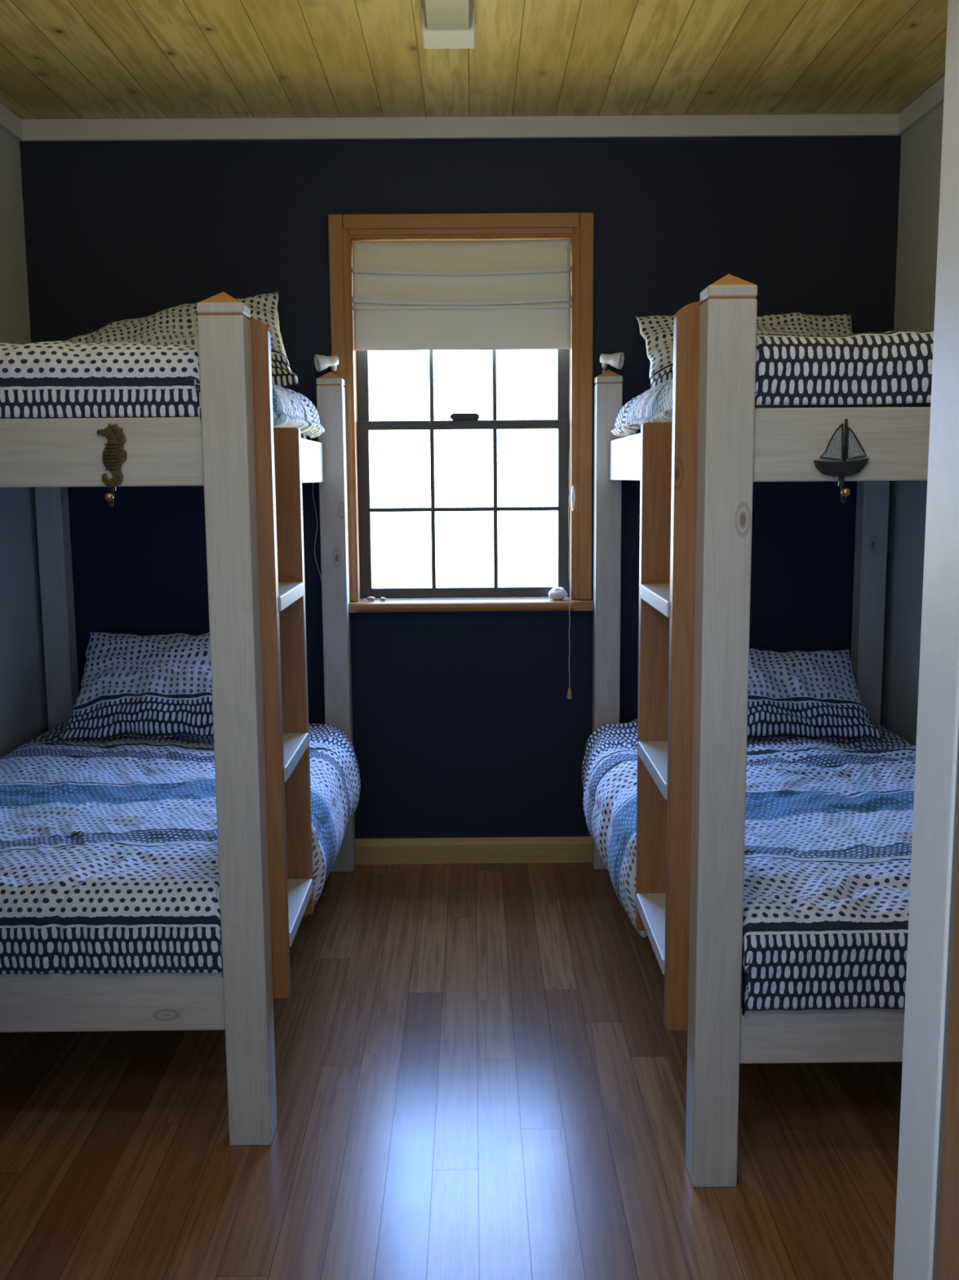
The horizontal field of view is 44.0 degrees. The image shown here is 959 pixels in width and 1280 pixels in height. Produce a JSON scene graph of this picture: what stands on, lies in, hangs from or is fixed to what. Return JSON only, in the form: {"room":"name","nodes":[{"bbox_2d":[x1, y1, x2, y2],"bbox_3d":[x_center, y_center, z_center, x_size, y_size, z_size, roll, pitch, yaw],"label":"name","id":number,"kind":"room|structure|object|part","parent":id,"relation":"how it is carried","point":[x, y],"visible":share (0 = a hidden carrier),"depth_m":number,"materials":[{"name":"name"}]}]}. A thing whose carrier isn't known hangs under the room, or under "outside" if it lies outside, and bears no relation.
{"room":"dormitory","nodes":[
{"label":"dormitory","id":0,"kind":"room"},
{"bbox_2d":[0,127,48,757],"bbox_3d":[-1.689,-0.099,1.596,0.100,2.790,5.810,0,8,0],"label":"wall","id":1,"kind":"structure","parent":0,"point":[24,717],"depth_m":4.24,"materials":[{"name":"paint"}]},
{"bbox_2d":[0,102,22,140],"bbox_3d":[-1.647,-1.621,2.690,0.020,0.073,3.190,0,8,0],"label":"trim","id":2,"kind":"structure","parent":1,"relation":"attached to","point":[10,122],"depth_m":4.17,"materials":[{"name":"white wood"}]},
{"bbox_2d":[0,862,902,1279],"bbox_3d":[0.003,1.328,1.726,4.400,0.100,6.260,0,8,0],"label":"floor","id":3,"kind":"structure","parent":0,"point":[481,1074],"depth_m":2.75,"materials":[{"name":"brown wood"}]},
{"bbox_2d":[0,291,355,1146],"bbox_3d":[-1.037,0.084,3.540,1.179,1.889,1.974,0,8,0],"label":"bunk bed","id":4,"kind":"object","parent":3,"relation":"on","point":[252,473],"visible":0.71,"depth_m":2.65,"materials":[{"name":"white wood"}]},
{"bbox_3d":[-1.585,-0.026,4.473,0.095,1.862,0.089,0,8,0],"label":"post","id":5,"kind":"part","parent":4,"relation":"part of","materials":[{"name":"white wood"}]},
{"bbox_3d":[-1.056,-0.395,2.513,0.950,0.143,0.045,0,8,0],"label":"rail","id":6,"kind":"part","parent":4,"relation":"part of","materials":[{"name":"white wood"}]},
{"bbox_2d":[97,423,126,507],"bbox_3d":[-0.770,-0.364,2.475,0.059,0.174,0.042,0,8,0],"label":"hook","id":7,"kind":"object","parent":4,"relation":"attached to","point":[114,455],"visible":1,"depth_m":2.48,"materials":[{"name":"gold metal"}]},
{"bbox_3d":[-1.046,0.811,2.678,0.950,0.139,0.045,0,8,0],"label":"rail","id":8,"kind":"part","parent":4,"relation":"part of","materials":[{"name":"white wood"}]},
{"bbox_2d":[0,416,306,439],"bbox_3d":[-1.082,-0.577,3.447,0.920,0.135,1.800,0,8,0],"label":"mattress","id":9,"kind":"object","parent":4,"relation":"on","point":[302,436],"visible":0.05,"depth_m":2.55,"materials":[{"name":"white fabric"}]},
{"bbox_2d":[0,340,324,439],"bbox_3d":[-1.078,-0.674,3.381,1.088,0.194,1.870,0,8,0],"label":"duvet","id":10,"kind":"object","parent":9,"relation":"on","point":[46,379],"visible":0.75,"depth_m":2.48,"materials":[{"name":"fabric"}]},
{"bbox_2d":[66,291,298,386],"bbox_3d":[-1.042,-0.987,4.098,0.817,0.485,0.358,-2,8,-9],"label":"pillow","id":11,"kind":"object","parent":9,"relation":"on","point":[176,325],"visible":0.24,"depth_m":4.07,"materials":[{"name":"fabric"}]},
{"bbox_3d":[-0.528,0.221,2.611,0.095,1.862,0.089,0,8,0],"label":"post","id":12,"kind":"part","parent":4,"relation":"part of","materials":[{"name":"white wood"}]},
{"bbox_3d":[-0.586,-0.528,3.459,0.040,0.143,1.796,0,8,0],"label":"rail","id":13,"kind":"part","parent":4,"relation":"part of","materials":[{"name":"white wood"}]},
{"bbox_2d":[312,354,338,582],"bbox_3d":[-0.561,-0.388,4.444,0.093,1.324,0.131,-3,8,-21],"label":"reading lamp","id":14,"kind":"object","parent":4,"relation":"attached to","point":[322,362],"visible":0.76,"depth_m":4.32,"materials":[{"name":"white plastic"}]},
{"bbox_3d":[-0.578,-0.321,4.495,0.096,1.177,0.008,0,8,2],"label":"power cord","id":15,"kind":"part","parent":14,"relation":"part of","materials":[{"name":"white plastic"}]},
{"bbox_3d":[-0.557,-1.009,4.327,0.086,0.061,0.062,-4,9,-24],"label":"lamp shade","id":16,"kind":"part","parent":14,"relation":"part of","materials":[{"name":"white plastic"}]},
{"bbox_3d":[-0.539,-0.035,4.478,0.095,1.862,0.089,0,8,0],"label":"post","id":17,"kind":"part","parent":4,"relation":"part of","materials":[{"name":"white wood"}]},
{"bbox_2d":[591,274,930,1186],"bbox_3d":[0.957,0.079,3.462,1.134,1.889,2.152,0,8,0],"label":"bunk bed","id":18,"kind":"object","parent":3,"relation":"on","point":[696,472],"visible":0.79,"depth_m":2.47,"materials":[{"name":"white wood"}]},
{"bbox_3d":[0.480,-0.044,4.483,0.095,1.862,0.089,0,8,0],"label":"post","id":19,"kind":"part","parent":18,"relation":"part of","materials":[{"name":"white wood"}]},
{"bbox_2d":[600,351,624,373],"bbox_3d":[0.484,-0.978,4.354,0.105,0.147,0.079,4,9,32],"label":"reading lamp","id":20,"kind":"object","parent":18,"relation":"attached to","point":[616,360],"visible":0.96,"depth_m":4.32,"materials":[{"name":"white plastic"}]},
{"bbox_3d":[0.504,-0.525,3.376,0.040,0.143,1.974,0,8,0],"label":"rail","id":21,"kind":"part","parent":18,"relation":"part of","materials":[{"name":"white wood"}]},
{"bbox_3d":[0.493,0.236,2.439,0.095,1.862,0.089,0,8,0],"label":"post","id":22,"kind":"part","parent":18,"relation":"part of","materials":[{"name":"white wood"}]},
{"bbox_2d":[741,938,744,993],"bbox_3d":[0.993,0.594,3.529,0.890,0.190,1.980,0,8,0],"label":"mattress","id":23,"kind":"object","parent":18,"relation":"on","point":[743,948],"visible":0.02,"depth_m":2.55,"materials":[{"name":"white fabric"}]},
{"bbox_2d":[582,719,915,1016],"bbox_3d":[0.934,0.583,3.470,1.171,0.363,2.067,0,8,0],"label":"duvet","id":24,"kind":"object","parent":23,"relation":"on","point":[828,821],"visible":0.59,"depth_m":2.90,"materials":[{"name":"fabric"}]},
{"bbox_2d":[746,648,882,739],"bbox_3d":[1.002,0.188,4.200,0.732,0.286,0.383,0,8,0],"label":"pillow","id":25,"kind":"object","parent":24,"relation":"on","point":[812,695],"visible":0.48,"depth_m":4.10,"materials":[{"name":"fabric"}]},
{"bbox_2d":[636,402,931,433],"bbox_3d":[0.984,-0.583,3.368,0.890,0.135,1.980,0,8,0],"label":"mattress","id":26,"kind":"object","parent":18,"relation":"on","point":[928,404],"visible":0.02,"depth_m":2.38,"materials":[{"name":"white fabric"}]},
{"bbox_2d":[610,330,933,437],"bbox_3d":[0.981,-0.669,3.307,1.055,0.174,2.046,0,8,0],"label":"duvet","id":27,"kind":"object","parent":26,"relation":"on","point":[893,366],"visible":0.62,"depth_m":2.31,"materials":[{"name":"fabric"}]},
{"bbox_2d":[635,312,853,388],"bbox_3d":[0.952,-0.979,4.111,0.780,0.342,0.372,0,8,0],"label":"pillow","id":28,"kind":"object","parent":27,"relation":"on","point":[657,331],"visible":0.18,"depth_m":4.14,"materials":[{"name":"fabric"}]},
{"bbox_3d":[0.992,0.817,2.512,0.895,0.139,0.045,0,8,0],"label":"rail","id":29,"kind":"part","parent":18,"relation":"part of","materials":[{"name":"white wood"}]},
{"bbox_2d":[813,418,869,503],"bbox_3d":[0.709,-0.348,2.306,0.107,0.164,0.042,0,8,0],"label":"hook","id":30,"kind":"object","parent":18,"relation":"attached to","point":[834,450],"visible":1,"depth_m":2.32,"materials":[{"name":"metal"}]},
{"bbox_3d":[0.983,-0.388,2.346,0.895,0.143,0.045,0,8,0],"label":"rail","id":31,"kind":"part","parent":18,"relation":"part of","materials":[{"name":"white wood"}]},
{"bbox_3d":[1.470,-0.052,4.488,0.095,1.862,0.089,0,8,0],"label":"post","id":32,"kind":"part","parent":18,"relation":"part of","materials":[{"name":"white wood"}]},
{"bbox_2d":[19,135,901,838],"bbox_3d":[-0.057,-0.518,4.557,3.400,2.790,0.150,0,8,0],"label":"wall","id":33,"kind":"structure","parent":0,"point":[465,724],"depth_m":4.38,"materials":[{"name":"blue paint"}]},
{"bbox_2d":[18,113,902,142],"bbox_3d":[-0.067,-1.852,4.288,3.200,0.073,0.020,0,8,0],"label":"trim","id":34,"kind":"structure","parent":33,"relation":"attached to","point":[857,124],"depth_m":4.28,"materials":[{"name":"white wood"}]},
{"bbox_2d":[328,212,594,613],"bbox_3d":[-0.062,-0.841,4.477,1.009,1.456,0.220,0,8,0],"label":"window","id":35,"kind":"structure","parent":33,"relation":"in","point":[353,367],"depth_m":4.46,"materials":[{"name":"brown wood"}]},
{"bbox_2d":[366,595,375,600],"bbox_3d":[-0.413,-0.157,4.520,0.033,0.019,0.032,0,8,0],"label":"seashell","id":36,"kind":"object","parent":35,"relation":"on","point":[369,598],"visible":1,"depth_m":4.51,"materials":[{"name":"white"}]},
{"bbox_3d":[-0.067,-1.518,4.333,0.863,0.075,0.022,0,8,0],"label":"head casing","id":37,"kind":"part","parent":35,"relation":"part of","materials":[{"name":"brown wood"}]},
{"bbox_2d":[351,239,572,698],"bbox_3d":[-0.059,-0.626,4.454,0.810,1.704,0.144,0,8,0],"label":"blind","id":38,"kind":"object","parent":35,"relation":"attached to","point":[433,295],"visible":1,"depth_m":4.39,"materials":[{"name":"beige fabric"}]},
{"bbox_3d":[0.336,-0.631,4.442,0.011,1.640,0.100,-1,8,-2],"label":"pull cord","id":39,"kind":"part","parent":38,"relation":"part of","materials":[{"name":"white fabric"}]},
{"bbox_3d":[0.342,0.202,4.508,0.021,0.042,0.021,0,8,0],"label":"cord pull","id":40,"kind":"part","parent":38,"relation":"part of","materials":[{"name":"brown wood"}]},
{"bbox_3d":[-0.064,-1.152,4.521,0.811,0.690,0.028,0,8,0],"label":"sash","id":41,"kind":"part","parent":35,"relation":"part of","materials":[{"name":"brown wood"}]},
{"bbox_3d":[-0.059,-0.502,4.577,0.811,0.679,0.035,0,8,0],"label":"sash","id":42,"kind":"part","parent":35,"relation":"part of","materials":[{"name":"brown wood"}]},
{"bbox_3d":[-0.057,-0.137,4.563,1.009,0.037,0.200,0,8,0],"label":"sill","id":43,"kind":"part","parent":35,"relation":"part of","materials":[{"name":"brown wood"}]},
{"bbox_2d":[548,586,568,599],"bbox_3d":[0.300,-0.176,4.519,0.074,0.052,0.057,0,8,0],"label":"pebble","id":44,"kind":"object","parent":35,"relation":"on","point":[557,593],"visible":1,"depth_m":4.50,"materials":[{"name":"white stone"}]},
{"bbox_2d":[570,485,575,510],"bbox_3d":[0.351,-0.531,4.449,0.017,0.092,0.017,3,8,22],"label":"cleat","id":45,"kind":"object","parent":35,"relation":"attached to","point":[573,495],"visible":1,"depth_m":4.44,"materials":[{"name":"white plastic"}]},
{"bbox_2d":[355,835,591,864],"bbox_3d":[-0.045,0.826,4.656,3.200,0.100,0.018,0,8,0],"label":"baseboard","id":46,"kind":"structure","parent":33,"relation":"attached to","point":[504,849],"depth_m":4.65,"materials":[{"name":"brown wood"}]},
{"bbox_2d":[0,0,948,119],"bbox_3d":[-0.050,-1.548,1.433,3.400,0.100,6.060,0,8,0],"label":"ceiling","id":47,"kind":"structure","parent":0,"point":[60,59],"depth_m":3.68,"materials":[{"name":"brown wood"}]},
{"bbox_2d":[421,0,475,48],"bbox_3d":[-0.084,-1.649,2.771,0.148,0.063,1.320,0,8,0],"label":"ceiling light","id":48,"kind":"object","parent":47,"relation":"attached to","point":[446,24],"visible":1,"depth_m":3.26,"materials":[{"name":"white plastic"}]},
{"bbox_2d":[422,0,473,30],"bbox_3d":[-0.084,-1.651,2.771,0.139,0.060,1.040,0,8,0],"label":"diffuser","id":49,"kind":"object","parent":48,"relation":"attached to","point":[437,15],"depth_m":3.19,"materials":[{"name":"white plastic"}]},
{"bbox_2d":[880,102,943,746],"bbox_3d":[1.611,-0.128,1.612,0.100,2.790,5.810,0,8,0],"label":"wall","id":50,"kind":"structure","parent":0,"point":[921,156],"depth_m":4.25,"materials":[{"name":"paint"}]},
{"bbox_2d":[898,74,945,134],"bbox_3d":[1.533,-1.648,2.706,0.020,0.073,3.190,0,8,0],"label":"trim","id":51,"kind":"structure","parent":50,"relation":"attached to","point":[933,97],"depth_m":4.06,"materials":[{"name":"white wood"}]},
{"bbox_3d":[-0.036,-0.055,1.178,3.200,2.790,0.250,0,8,0],"label":"wall","id":52,"kind":"structure","parent":0,"visible":0},
{"bbox_2d":[893,0,958,1279],"bbox_3d":[-0.084,0.302,1.223,1.219,2.070,0.282,0,8,0],"label":"door","id":53,"kind":"structure","parent":52,"relation":"in","point":[926,1241],"depth_m":1.27,"materials":[{"name":"white paint"}]},
{"bbox_3d":[-1.072,0.599,3.608,0.920,0.190,1.800,0,8,0],"label":"mattress","id":54,"kind":"object","parent":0,"visible":0},
{"bbox_2d":[0,721,360,977],"bbox_3d":[-1.014,0.588,3.553,1.197,0.359,1.877,0,8,0],"label":"duvet","id":55,"kind":"object","parent":54,"relation":"on","point":[109,859],"visible":0.65,"depth_m":2.95,"materials":[{"name":"fabric"}]},
{"bbox_2d":[59,631,213,741],"bbox_3d":[-1.069,0.150,4.203,0.730,0.345,0.366,0,8,0],"label":"pillow","id":56,"kind":"object","parent":55,"relation":"on","point":[159,686],"visible":0.73,"depth_m":4.12,"materials":[{"name":"fabric"}]}
]}

